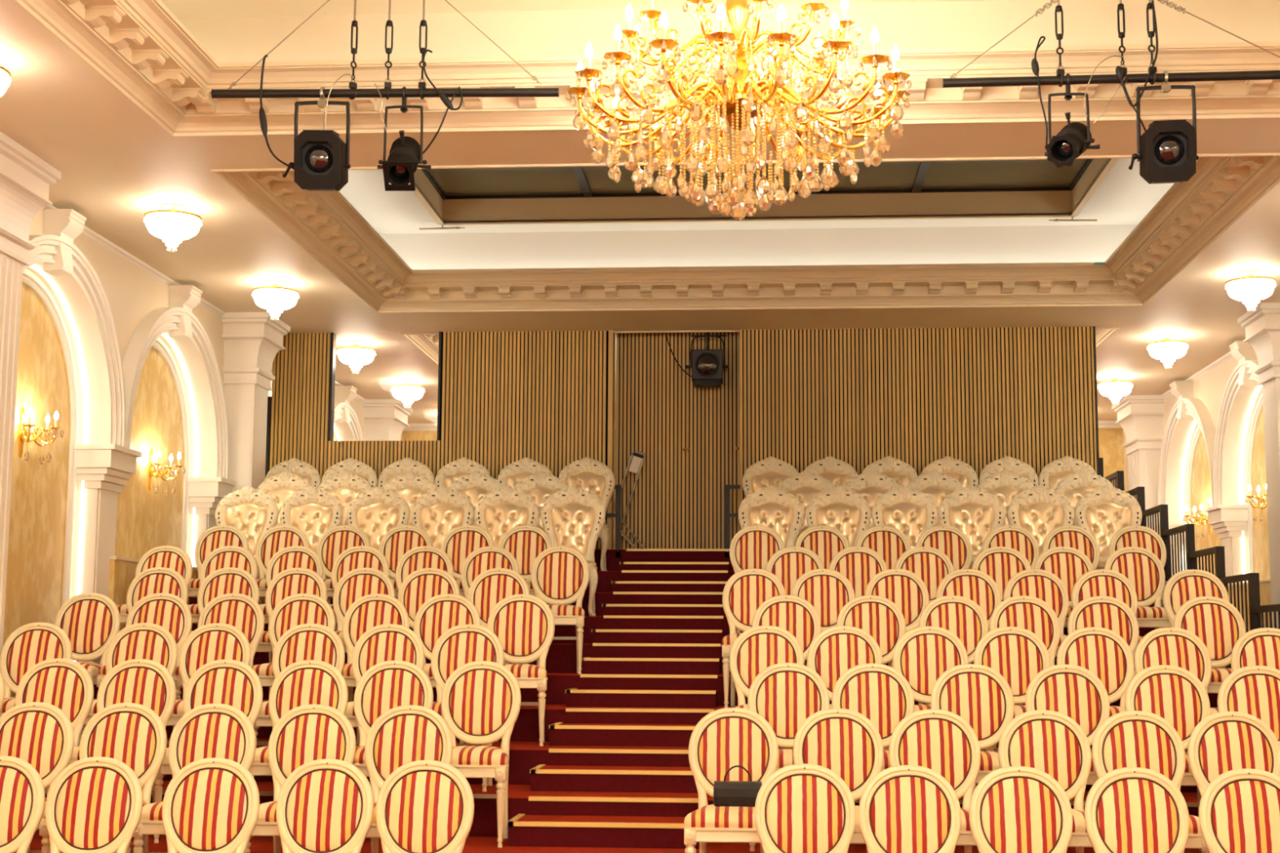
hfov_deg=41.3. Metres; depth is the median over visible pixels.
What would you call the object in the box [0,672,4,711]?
chair
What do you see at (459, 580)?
seat cushion
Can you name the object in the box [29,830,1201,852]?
floor
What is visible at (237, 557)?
chair
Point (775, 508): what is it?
chair
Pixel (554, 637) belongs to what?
bar
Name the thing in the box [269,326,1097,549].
wall
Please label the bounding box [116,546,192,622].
chair
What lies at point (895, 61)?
candle
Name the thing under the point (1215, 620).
chair
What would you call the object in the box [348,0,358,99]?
hanger
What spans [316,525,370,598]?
chair
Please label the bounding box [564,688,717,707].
step
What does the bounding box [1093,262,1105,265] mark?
light
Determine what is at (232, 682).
chair
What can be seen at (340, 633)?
seat cushion
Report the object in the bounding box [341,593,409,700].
chair
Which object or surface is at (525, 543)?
chair
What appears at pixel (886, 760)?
seat cushion
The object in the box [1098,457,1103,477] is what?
railing panel
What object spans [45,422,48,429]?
candle
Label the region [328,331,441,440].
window
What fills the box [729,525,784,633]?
chair
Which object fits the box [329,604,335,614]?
seat cushion
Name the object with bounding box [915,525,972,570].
chair
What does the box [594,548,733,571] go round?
floor
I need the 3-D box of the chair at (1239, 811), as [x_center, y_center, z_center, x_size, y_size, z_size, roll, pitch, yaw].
[2.695,1.984,7.272,0.466,0.982,0.543,0,-7,4]
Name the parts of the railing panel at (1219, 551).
rail, post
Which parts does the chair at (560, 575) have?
leg, frame, seat rail, leg, leg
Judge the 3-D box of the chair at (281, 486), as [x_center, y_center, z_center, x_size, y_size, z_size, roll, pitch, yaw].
[-3.392,0.976,15.828,0.567,1.172,0.557,0,-7,4]
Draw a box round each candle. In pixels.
[28,416,31,424]
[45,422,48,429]
[577,76,582,87]
[586,56,591,68]
[615,39,620,51]
[626,17,631,30]
[635,39,639,48]
[648,0,653,10]
[653,117,657,129]
[661,25,666,39]
[667,53,672,65]
[716,60,719,72]
[718,18,723,31]
[751,124,755,135]
[778,19,783,32]
[832,27,837,40]
[842,7,847,20]
[843,28,848,40]
[872,41,877,54]
[893,59,897,72]
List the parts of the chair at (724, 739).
leg, leg, seat rail, frame, leg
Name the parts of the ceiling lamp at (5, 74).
lamp shade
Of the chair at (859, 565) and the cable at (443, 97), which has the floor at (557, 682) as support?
the chair at (859, 565)
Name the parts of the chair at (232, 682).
leg, seat rail, frame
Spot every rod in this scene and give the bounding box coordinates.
[418,225,464,230]
[1048,217,1097,222]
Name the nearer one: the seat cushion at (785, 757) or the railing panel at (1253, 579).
the seat cushion at (785, 757)
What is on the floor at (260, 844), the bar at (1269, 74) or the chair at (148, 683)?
the chair at (148, 683)
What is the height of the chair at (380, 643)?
0.982 m
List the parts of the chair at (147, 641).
leg, seat rail, frame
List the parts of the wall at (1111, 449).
crown moulding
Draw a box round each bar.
[15,849,178,852]
[44,788,496,798]
[93,698,537,705]
[166,740,481,746]
[211,87,559,98]
[552,636,577,639]
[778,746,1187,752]
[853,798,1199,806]
[942,70,1279,88]
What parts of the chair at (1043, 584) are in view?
frame, leg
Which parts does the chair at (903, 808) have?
leg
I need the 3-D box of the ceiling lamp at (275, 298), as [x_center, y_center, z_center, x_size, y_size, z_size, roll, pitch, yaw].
[-3.210,-1.105,14.934,0.418,0.332,0.412,0,-7,4]
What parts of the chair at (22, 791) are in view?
leg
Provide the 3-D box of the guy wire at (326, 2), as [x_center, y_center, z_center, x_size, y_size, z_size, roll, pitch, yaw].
[-2.047,-2.306,9.954,0.749,0.679,0.028,0,-7,4]
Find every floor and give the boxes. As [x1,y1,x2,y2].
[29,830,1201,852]
[37,780,1198,836]
[82,704,1092,746]
[93,672,1217,707]
[162,737,1197,792]
[189,591,1164,616]
[191,615,1155,644]
[253,643,1134,674]
[264,570,734,592]
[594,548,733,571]
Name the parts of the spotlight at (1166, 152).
lock handle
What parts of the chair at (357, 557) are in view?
frame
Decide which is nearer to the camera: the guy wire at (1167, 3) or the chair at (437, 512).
the guy wire at (1167, 3)
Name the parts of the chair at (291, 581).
seat rail, leg, frame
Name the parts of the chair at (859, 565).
frame, leg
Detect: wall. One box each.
[3,204,403,697]
[108,555,198,630]
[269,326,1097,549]
[402,420,1124,549]
[1123,341,1270,584]
[1227,578,1271,632]
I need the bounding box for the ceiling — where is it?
[0,0,1279,423]
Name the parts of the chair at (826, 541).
frame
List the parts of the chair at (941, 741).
frame, seat rail, leg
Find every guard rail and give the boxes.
[605,484,621,556]
[724,484,740,557]
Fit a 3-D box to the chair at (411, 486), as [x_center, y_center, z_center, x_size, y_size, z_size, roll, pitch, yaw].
[-2.195,0.971,15.737,0.567,1.172,0.557,0,-7,5]
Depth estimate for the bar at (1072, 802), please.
8.87 m
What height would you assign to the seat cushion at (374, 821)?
0.092 m
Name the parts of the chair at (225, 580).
frame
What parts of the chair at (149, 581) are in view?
frame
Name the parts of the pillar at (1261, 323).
neck moulding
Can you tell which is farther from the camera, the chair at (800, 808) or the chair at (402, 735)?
the chair at (402, 735)
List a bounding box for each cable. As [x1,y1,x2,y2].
[258,54,293,169]
[323,93,325,129]
[324,73,353,126]
[374,83,388,138]
[417,94,455,158]
[422,49,462,110]
[665,333,691,377]
[1031,35,1048,146]
[1083,55,1123,116]
[1093,75,1125,123]
[1115,0,1158,106]
[1123,82,1146,131]
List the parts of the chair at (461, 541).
seat rail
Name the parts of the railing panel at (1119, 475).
rail, post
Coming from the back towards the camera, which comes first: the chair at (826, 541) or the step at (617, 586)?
the step at (617, 586)
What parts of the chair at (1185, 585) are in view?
leg, frame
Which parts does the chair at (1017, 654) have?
leg, frame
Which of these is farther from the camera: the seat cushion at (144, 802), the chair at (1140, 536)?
the chair at (1140, 536)
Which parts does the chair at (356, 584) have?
leg, seat rail, frame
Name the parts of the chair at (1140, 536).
frame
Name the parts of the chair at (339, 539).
seat rail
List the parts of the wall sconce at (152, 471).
arm, arm, arm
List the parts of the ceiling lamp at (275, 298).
lamp shade, ceiling plate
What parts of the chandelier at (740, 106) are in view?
bulb, bulb, bulb, bead chain, bead chain, bead chain, bead chain, bead chain, bulb, bead chain, bead chain, bead chain, bulb, bulb, bead chain, bead chain, bulb, bead chain, bead chain, bead chain, bead chain, arm, bead chain, arm, bead chain, arm, bead chain, bead chain, bead chain, arm, bead chain, bead chain, bead chain, arm, bulb, bead chain, bead chain, bead chain, bead chain, bead chain, bead chain, arm, bead chain, arm, bead chain, bead chain, bead chain, arm, bead chain, bead chain, arm, bead chain, arm, bead chain, bead chain, bead chain, bead chain, arm, bead chain, bead chain, bead chain, bead chain, bead chain, bead chain, bead chain, bead chain, bead chain, arm, bead chain, bead chain, arm, bead chain, bead chain, bead chain, bead chain, arm, bead chain, bead chain, bulb, arm, bead chain, bead chain, bead chain, bead chain, bead chain, bead chain, bead chain, bead chain, bead chain, bead chain, bead chain, bead chain, bead chain, bead chain, bead chain, hub dish, bead chain, bead chain, bead chain, bead chain, bead chain, bead chain, bead chain, bead chain, bead chain, bead chain, bead chain, arm, bead chain, arm, bead chain, bead chain, bead chain, bead chain, bead chain, bead chain, bead chain, bead chain, arm, arm, bead chain, bead chain, bead chain, bead chain, bead chain, bead chain, bead chain, bulb, bead chain, bead chain, arm, bead chain, arm, arm, bead chain, bead chain, bead chain, bead chain, bead chain, bead chain, bead chain, bead chain, arm, bead chain, arm, bead chain, bead chain, arm, bead chain, arm, bead chain, bead chain, bead chain, bead chain, bead chain, bulb, arm, bead chain, bead chain, bead chain, bead chain, bead chain, arm, bead chain, bulb, bead chain, arm, arm, bead chain, bulb, bead chain, bead chain, bead chain, bead chain, bead chain, bead chain, bead chain, bead chain, bead chain, bulb, bulb, bead chain, bulb, bead chain, bead chain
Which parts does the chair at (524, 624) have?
frame, seat rail, leg, leg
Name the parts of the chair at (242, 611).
leg, seat rail, frame, leg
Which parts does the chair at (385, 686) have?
seat rail, leg, frame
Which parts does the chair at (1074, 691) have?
frame, seat rail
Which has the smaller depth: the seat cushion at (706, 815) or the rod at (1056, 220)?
the seat cushion at (706, 815)
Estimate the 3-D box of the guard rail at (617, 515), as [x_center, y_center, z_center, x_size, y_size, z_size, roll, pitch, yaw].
[-0.269,0.939,16.818,0.156,0.720,0.050,0,-7,4]
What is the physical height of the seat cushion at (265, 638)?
0.092 m
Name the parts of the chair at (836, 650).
frame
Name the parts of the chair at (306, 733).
leg, seat rail, leg, frame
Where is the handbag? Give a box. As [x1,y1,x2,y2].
[713,764,762,806]
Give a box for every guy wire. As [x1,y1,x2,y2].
[226,0,329,89]
[444,0,541,84]
[950,0,1057,78]
[1157,0,1279,57]
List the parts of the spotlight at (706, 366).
stem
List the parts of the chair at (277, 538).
leg, seat rail, frame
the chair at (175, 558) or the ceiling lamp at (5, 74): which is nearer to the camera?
the ceiling lamp at (5, 74)
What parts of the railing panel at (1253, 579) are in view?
rail, post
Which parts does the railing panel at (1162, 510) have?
rail, post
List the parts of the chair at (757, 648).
leg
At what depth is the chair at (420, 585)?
12.36 m
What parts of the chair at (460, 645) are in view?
leg, frame, leg, leg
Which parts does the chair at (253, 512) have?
frame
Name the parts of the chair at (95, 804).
leg, leg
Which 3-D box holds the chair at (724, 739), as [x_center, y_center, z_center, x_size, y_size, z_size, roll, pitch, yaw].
[0.457,1.889,8.347,0.466,0.982,0.543,0,-7,4]
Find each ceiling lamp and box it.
[0,65,11,97]
[143,202,202,247]
[252,280,299,316]
[336,341,375,370]
[391,379,425,405]
[1097,375,1133,402]
[1146,334,1188,365]
[1224,269,1275,307]
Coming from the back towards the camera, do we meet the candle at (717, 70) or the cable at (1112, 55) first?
the cable at (1112, 55)
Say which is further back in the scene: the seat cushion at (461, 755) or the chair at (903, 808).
the seat cushion at (461, 755)
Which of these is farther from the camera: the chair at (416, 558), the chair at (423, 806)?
the chair at (416, 558)
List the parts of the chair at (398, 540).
seat rail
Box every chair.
[0,622,71,716]
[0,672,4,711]
[0,702,74,852]
[0,755,44,852]
[14,657,93,795]
[39,702,167,852]
[44,756,142,852]
[54,592,120,730]
[67,658,176,839]
[78,622,177,746]
[96,592,192,728]
[101,567,188,657]
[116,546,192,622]
[132,703,256,852]
[153,659,262,843]
[162,757,259,852]
[166,622,251,725]
[172,593,264,727]
[187,525,248,626]
[187,546,257,623]
[191,567,259,632]
[214,485,278,604]
[244,704,355,852]
[248,659,347,791]
[250,593,335,730]
[253,623,345,777]
[255,567,327,697]
[256,525,310,604]
[257,471,311,526]
[259,546,323,623]
[265,457,320,488]
[265,485,342,604]
[275,759,373,852]
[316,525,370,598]
[318,471,372,525]
[320,457,377,488]
[329,546,389,631]
[333,568,395,652]
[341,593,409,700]
[344,623,424,746]
[346,485,409,599]
[352,660,433,777]
[364,705,453,852]
[375,760,474,852]
[377,457,434,487]
[378,525,432,598]
[382,471,437,525]
[395,546,453,591]
[397,568,460,628]
[410,485,474,549]
[413,594,480,742]
[431,624,504,791]
[434,457,490,488]
[440,524,494,597]
[440,661,520,847]
[448,471,502,525]
[461,546,519,663]
[467,568,529,627]
[474,485,538,546]
[487,594,555,746]
[497,457,551,487]
[498,525,552,595]
[513,471,568,531]
[527,546,589,674]
[541,485,605,616]
[558,457,615,570]
[683,707,778,852]
[721,568,785,707]
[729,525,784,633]
[729,625,804,709]
[738,484,803,547]
[742,456,798,496]
[747,662,829,851]
[751,595,821,666]
[754,763,855,852]
[765,546,824,595]
[777,470,834,546]
[791,568,854,665]
[792,708,884,852]
[795,525,849,568]
[804,456,857,487]
[805,484,871,546]
[807,626,888,750]
[828,546,892,666]
[831,662,914,770]
[836,595,906,667]
[844,470,899,528]
[855,525,911,569]
[858,764,961,852]
[862,455,917,486]
[864,568,928,704]
[871,484,937,548]
[888,709,980,852]
[892,626,976,791]
[894,546,954,603]
[906,469,963,525]
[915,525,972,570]
[918,595,997,748]
[920,455,977,488]
[930,663,1014,783]
[936,568,1000,631]
[937,484,1004,568]
[968,765,1072,852]
[971,546,1031,602]
[973,626,1050,751]
[977,469,1034,525]
[978,455,1038,486]
[982,525,1039,568]
[989,595,1060,666]
[998,710,1093,852]
[1003,568,1068,705]
[1007,484,1074,555]
[1025,664,1110,784]
[1033,546,1093,627]
[1038,455,1096,490]
[1042,525,1099,569]
[1054,469,1114,526]
[1056,626,1133,716]
[1067,595,1138,677]
[1071,568,1142,648]
[1074,484,1142,569]
[1084,767,1189,852]
[1091,711,1209,852]
[1103,546,1172,629]
[1108,525,1167,607]
[1124,665,1210,817]
[1133,626,1218,715]
[1162,569,1229,668]
[1173,595,1245,693]
[1187,711,1279,796]
[1198,768,1279,852]
[1217,665,1279,744]
[1231,627,1279,672]
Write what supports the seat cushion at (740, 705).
on the chair at (757, 648)
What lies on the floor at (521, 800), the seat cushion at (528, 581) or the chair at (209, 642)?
the chair at (209, 642)
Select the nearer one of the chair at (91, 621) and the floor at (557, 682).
the chair at (91, 621)
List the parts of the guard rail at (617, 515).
rail, post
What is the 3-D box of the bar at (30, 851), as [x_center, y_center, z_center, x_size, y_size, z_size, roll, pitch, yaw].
[-2.222,2.096,8.304,2.424,0.028,0.012,0,-7,4]
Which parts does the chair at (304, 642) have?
leg, seat rail, frame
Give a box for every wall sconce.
[17,407,62,457]
[147,448,184,490]
[1183,502,1210,534]
[1245,484,1266,509]
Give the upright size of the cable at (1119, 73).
0.621 m
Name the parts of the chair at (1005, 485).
frame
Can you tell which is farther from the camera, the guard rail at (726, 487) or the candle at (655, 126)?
the guard rail at (726, 487)
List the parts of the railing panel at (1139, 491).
rail, post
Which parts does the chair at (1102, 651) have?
leg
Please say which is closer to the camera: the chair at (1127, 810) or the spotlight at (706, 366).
the chair at (1127, 810)
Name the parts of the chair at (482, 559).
frame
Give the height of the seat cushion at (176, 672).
0.092 m
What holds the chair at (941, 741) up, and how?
on the floor
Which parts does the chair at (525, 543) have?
seat rail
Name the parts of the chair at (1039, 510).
frame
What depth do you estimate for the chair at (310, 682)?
9.65 m
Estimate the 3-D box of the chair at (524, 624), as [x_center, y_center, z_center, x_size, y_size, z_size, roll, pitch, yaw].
[-0.814,1.588,11.153,0.466,0.982,0.543,0,-7,3]
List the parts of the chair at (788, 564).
frame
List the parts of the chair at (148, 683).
frame, leg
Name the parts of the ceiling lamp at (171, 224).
lamp shade, ceiling plate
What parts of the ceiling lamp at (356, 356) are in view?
lamp shade, ceiling plate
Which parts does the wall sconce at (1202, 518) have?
arm, arm, arm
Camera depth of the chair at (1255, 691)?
9.27 m
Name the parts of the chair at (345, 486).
frame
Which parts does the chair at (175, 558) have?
seat rail, frame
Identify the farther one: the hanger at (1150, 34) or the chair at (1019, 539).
the chair at (1019, 539)
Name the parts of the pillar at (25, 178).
neck moulding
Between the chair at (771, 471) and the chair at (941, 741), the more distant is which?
the chair at (771, 471)
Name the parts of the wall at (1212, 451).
pier panel, moulding, crown moulding, pier panel, moulding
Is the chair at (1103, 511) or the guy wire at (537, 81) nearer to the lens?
the guy wire at (537, 81)
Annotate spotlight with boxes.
[282,86,351,191]
[377,86,431,191]
[686,332,728,387]
[1044,73,1100,168]
[1128,70,1199,183]
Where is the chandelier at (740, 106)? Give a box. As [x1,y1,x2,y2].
[565,0,910,203]
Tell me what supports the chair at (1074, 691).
on the floor at (260, 844)
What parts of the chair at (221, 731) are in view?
leg, seat rail, frame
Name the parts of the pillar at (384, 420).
neck moulding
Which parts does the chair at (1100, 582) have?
frame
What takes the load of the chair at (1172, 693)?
on the floor at (260, 844)
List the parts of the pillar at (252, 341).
neck moulding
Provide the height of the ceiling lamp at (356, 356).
0.332 m
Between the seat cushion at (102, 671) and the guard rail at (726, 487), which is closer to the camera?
the seat cushion at (102, 671)
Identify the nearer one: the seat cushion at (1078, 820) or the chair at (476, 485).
the seat cushion at (1078, 820)
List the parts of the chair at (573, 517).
frame, leg, leg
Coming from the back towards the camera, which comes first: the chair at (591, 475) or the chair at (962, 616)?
the chair at (591, 475)
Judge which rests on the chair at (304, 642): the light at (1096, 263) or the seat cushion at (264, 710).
the seat cushion at (264, 710)
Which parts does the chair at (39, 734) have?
frame, leg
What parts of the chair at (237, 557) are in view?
seat rail, frame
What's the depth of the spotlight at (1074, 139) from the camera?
9.48 m
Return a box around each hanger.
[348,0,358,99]
[384,0,393,99]
[417,0,427,99]
[1054,0,1064,87]
[1116,0,1128,85]
[1146,0,1156,84]
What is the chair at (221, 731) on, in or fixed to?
on the floor
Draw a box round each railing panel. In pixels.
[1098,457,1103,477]
[1105,471,1124,490]
[1125,486,1145,526]
[1142,504,1169,581]
[1162,524,1195,581]
[1188,546,1229,668]
[1217,573,1261,668]
[1252,604,1279,629]
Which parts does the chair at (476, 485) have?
frame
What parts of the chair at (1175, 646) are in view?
frame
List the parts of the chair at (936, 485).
frame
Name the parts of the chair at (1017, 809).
leg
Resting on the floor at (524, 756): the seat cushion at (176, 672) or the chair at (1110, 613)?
the chair at (1110, 613)
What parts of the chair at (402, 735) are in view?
seat rail, leg, frame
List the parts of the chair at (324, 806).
leg, leg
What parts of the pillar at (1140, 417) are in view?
neck moulding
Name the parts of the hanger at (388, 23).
threaded rod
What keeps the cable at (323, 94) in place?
hanging from the bar at (449, 92)
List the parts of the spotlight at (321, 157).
lock handle, lock knob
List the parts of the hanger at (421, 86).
threaded rod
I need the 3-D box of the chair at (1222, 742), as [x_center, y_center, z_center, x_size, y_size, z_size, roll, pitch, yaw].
[2.941,1.880,8.178,0.466,0.982,0.543,0,-7,4]
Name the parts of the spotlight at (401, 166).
shutter knob, colour frame, focus knob, shutter knob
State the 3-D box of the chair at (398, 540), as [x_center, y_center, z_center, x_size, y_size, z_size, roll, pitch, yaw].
[-1.974,1.286,13.947,0.466,0.982,0.543,0,-7,3]
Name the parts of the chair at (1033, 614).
leg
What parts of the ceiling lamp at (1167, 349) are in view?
ceiling plate, lamp shade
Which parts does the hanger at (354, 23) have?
threaded rod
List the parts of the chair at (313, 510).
frame, leg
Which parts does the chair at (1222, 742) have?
leg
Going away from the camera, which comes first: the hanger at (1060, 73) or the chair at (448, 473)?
the hanger at (1060, 73)
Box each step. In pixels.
[506,813,699,848]
[529,764,697,792]
[548,722,697,746]
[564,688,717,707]
[581,657,720,675]
[591,629,723,644]
[601,604,725,616]
[611,581,726,592]
[619,561,729,571]
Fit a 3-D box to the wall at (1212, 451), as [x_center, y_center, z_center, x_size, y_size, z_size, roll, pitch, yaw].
[5.812,0.547,10.421,0.450,4.670,26.400,0,-7,4]
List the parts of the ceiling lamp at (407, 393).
lamp shade, ceiling plate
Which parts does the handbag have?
bag handle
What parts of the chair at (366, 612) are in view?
seat rail, leg, frame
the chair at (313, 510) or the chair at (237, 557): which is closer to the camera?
the chair at (237, 557)
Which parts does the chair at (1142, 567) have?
frame, seat rail, leg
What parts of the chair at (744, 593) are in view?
leg, seat rail, leg, frame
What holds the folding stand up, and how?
on the floor at (612, 562)
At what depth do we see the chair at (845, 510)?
14.78 m
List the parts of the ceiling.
glass pane, coffer panel, cornice, glass pane, cornice, coffer panel, skylight frame, cornice, well moulding, glass pane, glass pane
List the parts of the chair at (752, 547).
leg, frame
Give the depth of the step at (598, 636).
13.56 m
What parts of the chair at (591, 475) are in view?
frame, seat rail, leg, leg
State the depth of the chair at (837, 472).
16.60 m
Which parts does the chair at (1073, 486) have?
frame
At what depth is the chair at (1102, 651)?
10.21 m
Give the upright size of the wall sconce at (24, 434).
0.406 m
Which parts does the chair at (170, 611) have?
leg, frame, leg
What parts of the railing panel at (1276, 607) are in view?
rail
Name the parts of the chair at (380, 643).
seat rail, leg, frame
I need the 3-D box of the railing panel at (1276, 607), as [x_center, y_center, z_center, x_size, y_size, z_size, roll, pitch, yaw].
[4.314,1.694,11.474,0.060,0.972,0.880,0,-7,4]
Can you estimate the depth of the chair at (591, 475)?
16.74 m
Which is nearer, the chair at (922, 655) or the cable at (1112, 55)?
the cable at (1112, 55)
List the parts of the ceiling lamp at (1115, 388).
ceiling plate, lamp shade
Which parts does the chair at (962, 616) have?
frame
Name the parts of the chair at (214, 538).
seat rail, leg, frame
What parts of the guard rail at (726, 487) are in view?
post, rail, rail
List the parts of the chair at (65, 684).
frame, leg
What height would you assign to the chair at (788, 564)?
0.982 m
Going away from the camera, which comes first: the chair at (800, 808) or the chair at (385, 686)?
the chair at (800, 808)
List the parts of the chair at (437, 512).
frame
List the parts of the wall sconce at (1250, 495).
arm, arm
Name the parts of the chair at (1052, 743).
frame, seat rail, leg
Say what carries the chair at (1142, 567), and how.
on the floor at (557, 682)
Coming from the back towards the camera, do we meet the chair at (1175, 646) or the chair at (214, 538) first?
the chair at (214, 538)
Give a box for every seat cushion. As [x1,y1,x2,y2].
[0,697,15,712]
[42,800,146,818]
[70,746,79,760]
[75,661,102,674]
[89,699,97,713]
[98,665,106,675]
[116,604,128,613]
[139,800,163,820]
[163,747,168,761]
[171,699,184,714]
[173,666,180,675]
[187,604,199,613]
[188,578,200,587]
[250,662,274,675]
[253,746,268,763]
[256,578,267,588]
[257,800,277,822]
[258,701,270,715]
[259,604,267,614]
[259,631,270,642]
[322,578,333,588]
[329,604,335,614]
[334,631,344,642]
[341,662,353,676]
[344,701,355,715]
[353,746,365,764]
[371,801,376,823]
[390,578,397,588]
[422,663,432,676]
[431,702,442,716]
[449,746,507,764]
[454,578,462,588]
[503,663,547,677]
[524,579,533,589]
[547,604,584,615]
[586,560,596,567]
[684,804,755,827]
[721,632,742,644]
[733,703,747,709]
[777,748,794,768]
[854,805,860,829]
[882,750,890,769]
[914,704,930,711]
[960,807,970,831]
[979,751,999,770]
[1013,705,1026,718]
[1057,634,1067,646]
[1066,606,1072,617]
[1071,808,1086,832]
[1090,755,1094,771]
[1097,560,1106,567]
[1109,706,1124,716]
[1135,606,1168,617]
[1184,752,1191,772]
[1188,814,1201,833]
[1209,667,1231,682]
[1210,707,1218,715]
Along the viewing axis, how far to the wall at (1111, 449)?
23.76 m
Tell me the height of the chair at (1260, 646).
0.982 m
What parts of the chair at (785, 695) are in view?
leg, frame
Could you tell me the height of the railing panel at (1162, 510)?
1.024 m
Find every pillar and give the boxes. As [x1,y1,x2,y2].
[0,131,61,672]
[221,311,290,491]
[363,399,413,440]
[1111,395,1164,531]
[1237,302,1279,628]
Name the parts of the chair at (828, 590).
frame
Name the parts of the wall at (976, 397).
corner trim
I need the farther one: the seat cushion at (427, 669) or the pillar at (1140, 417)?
the pillar at (1140, 417)
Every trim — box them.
[265,396,271,476]
[1093,326,1099,475]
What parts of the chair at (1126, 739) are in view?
frame, seat rail, leg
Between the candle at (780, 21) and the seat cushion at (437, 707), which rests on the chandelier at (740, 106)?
the candle at (780, 21)
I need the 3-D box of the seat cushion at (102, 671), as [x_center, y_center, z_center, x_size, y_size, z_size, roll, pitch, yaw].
[-3.301,1.609,11.271,0.462,0.092,0.437,0,-7,4]
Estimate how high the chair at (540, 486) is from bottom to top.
1.172 m
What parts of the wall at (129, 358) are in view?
moulding, pier panel, moulding, crown moulding, pier panel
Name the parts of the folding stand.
padded panel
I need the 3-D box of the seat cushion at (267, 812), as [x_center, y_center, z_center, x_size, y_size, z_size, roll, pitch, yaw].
[-1.711,1.910,8.455,0.462,0.092,0.437,0,-7,3]
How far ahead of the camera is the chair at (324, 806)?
7.81 m
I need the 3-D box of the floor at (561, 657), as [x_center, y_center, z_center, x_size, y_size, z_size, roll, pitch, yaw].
[0.141,2.492,13.452,8.620,1.530,0.893,0,-7,4]
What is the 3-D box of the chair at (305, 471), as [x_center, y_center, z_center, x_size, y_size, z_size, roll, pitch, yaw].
[-3.497,0.863,16.732,0.567,1.172,0.557,0,-7,3]
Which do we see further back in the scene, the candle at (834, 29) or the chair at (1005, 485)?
the chair at (1005, 485)
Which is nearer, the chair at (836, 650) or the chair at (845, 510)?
the chair at (836, 650)
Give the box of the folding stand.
[613,451,645,548]
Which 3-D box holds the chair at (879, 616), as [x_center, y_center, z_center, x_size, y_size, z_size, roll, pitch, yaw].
[1.511,1.577,10.979,0.466,0.982,0.543,0,-7,5]
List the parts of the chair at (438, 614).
seat rail, frame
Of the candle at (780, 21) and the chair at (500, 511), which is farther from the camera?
the chair at (500, 511)
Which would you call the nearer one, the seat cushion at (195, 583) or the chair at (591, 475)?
the seat cushion at (195, 583)
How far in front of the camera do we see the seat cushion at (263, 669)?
11.01 m
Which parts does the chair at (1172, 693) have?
frame, seat rail, leg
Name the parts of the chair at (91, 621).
frame, seat rail, leg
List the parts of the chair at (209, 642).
seat rail, leg, frame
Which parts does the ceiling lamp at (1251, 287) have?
ceiling plate, lamp shade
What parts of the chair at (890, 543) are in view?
frame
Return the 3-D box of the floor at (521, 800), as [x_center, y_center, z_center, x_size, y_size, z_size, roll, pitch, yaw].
[-0.118,2.469,9.915,8.620,0.664,0.893,0,-7,4]
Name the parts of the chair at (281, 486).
frame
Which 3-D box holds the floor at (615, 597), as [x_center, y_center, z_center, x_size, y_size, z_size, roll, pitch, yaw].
[0.270,2.493,15.222,8.620,1.982,0.893,0,-7,4]
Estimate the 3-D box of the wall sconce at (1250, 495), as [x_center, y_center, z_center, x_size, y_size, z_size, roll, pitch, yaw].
[6.349,0.763,17.310,0.295,0.406,0.358,-5,-9,35]
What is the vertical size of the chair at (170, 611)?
0.982 m
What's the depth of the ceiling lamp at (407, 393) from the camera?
20.36 m
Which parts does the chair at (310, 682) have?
seat rail, frame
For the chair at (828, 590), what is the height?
0.982 m
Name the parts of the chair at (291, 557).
seat rail, frame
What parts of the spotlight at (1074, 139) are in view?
colour frame, focus knob, shutter knob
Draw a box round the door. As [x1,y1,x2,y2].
[614,332,740,549]
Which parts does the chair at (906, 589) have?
frame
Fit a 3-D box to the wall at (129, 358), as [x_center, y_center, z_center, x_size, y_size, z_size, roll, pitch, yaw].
[-4.411,0.589,11.168,0.450,4.670,26.400,0,-7,4]
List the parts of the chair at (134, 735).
leg, frame, leg, leg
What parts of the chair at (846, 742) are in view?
frame, seat rail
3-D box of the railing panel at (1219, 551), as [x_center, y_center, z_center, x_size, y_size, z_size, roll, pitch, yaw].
[4.445,1.468,13.273,0.060,1.011,0.880,0,-7,4]
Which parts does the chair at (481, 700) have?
leg, seat rail, frame, leg, leg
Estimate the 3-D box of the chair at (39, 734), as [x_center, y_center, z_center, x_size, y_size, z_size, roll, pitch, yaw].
[-3.203,1.905,8.620,0.466,0.982,0.543,0,-7,4]
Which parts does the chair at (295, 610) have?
seat rail, frame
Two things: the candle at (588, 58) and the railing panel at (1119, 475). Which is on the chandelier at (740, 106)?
the candle at (588, 58)
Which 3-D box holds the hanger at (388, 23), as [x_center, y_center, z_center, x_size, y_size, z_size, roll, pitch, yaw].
[-1.466,-2.284,9.908,0.046,0.773,0.070,-2,-8,17]
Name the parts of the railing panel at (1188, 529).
rail, post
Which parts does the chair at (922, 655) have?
frame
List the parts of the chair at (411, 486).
frame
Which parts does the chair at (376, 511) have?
frame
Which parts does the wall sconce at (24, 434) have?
arm, bulb, arm, arm, bulb, bulb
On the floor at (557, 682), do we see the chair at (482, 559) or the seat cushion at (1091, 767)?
the chair at (482, 559)
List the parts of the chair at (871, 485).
frame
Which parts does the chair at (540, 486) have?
frame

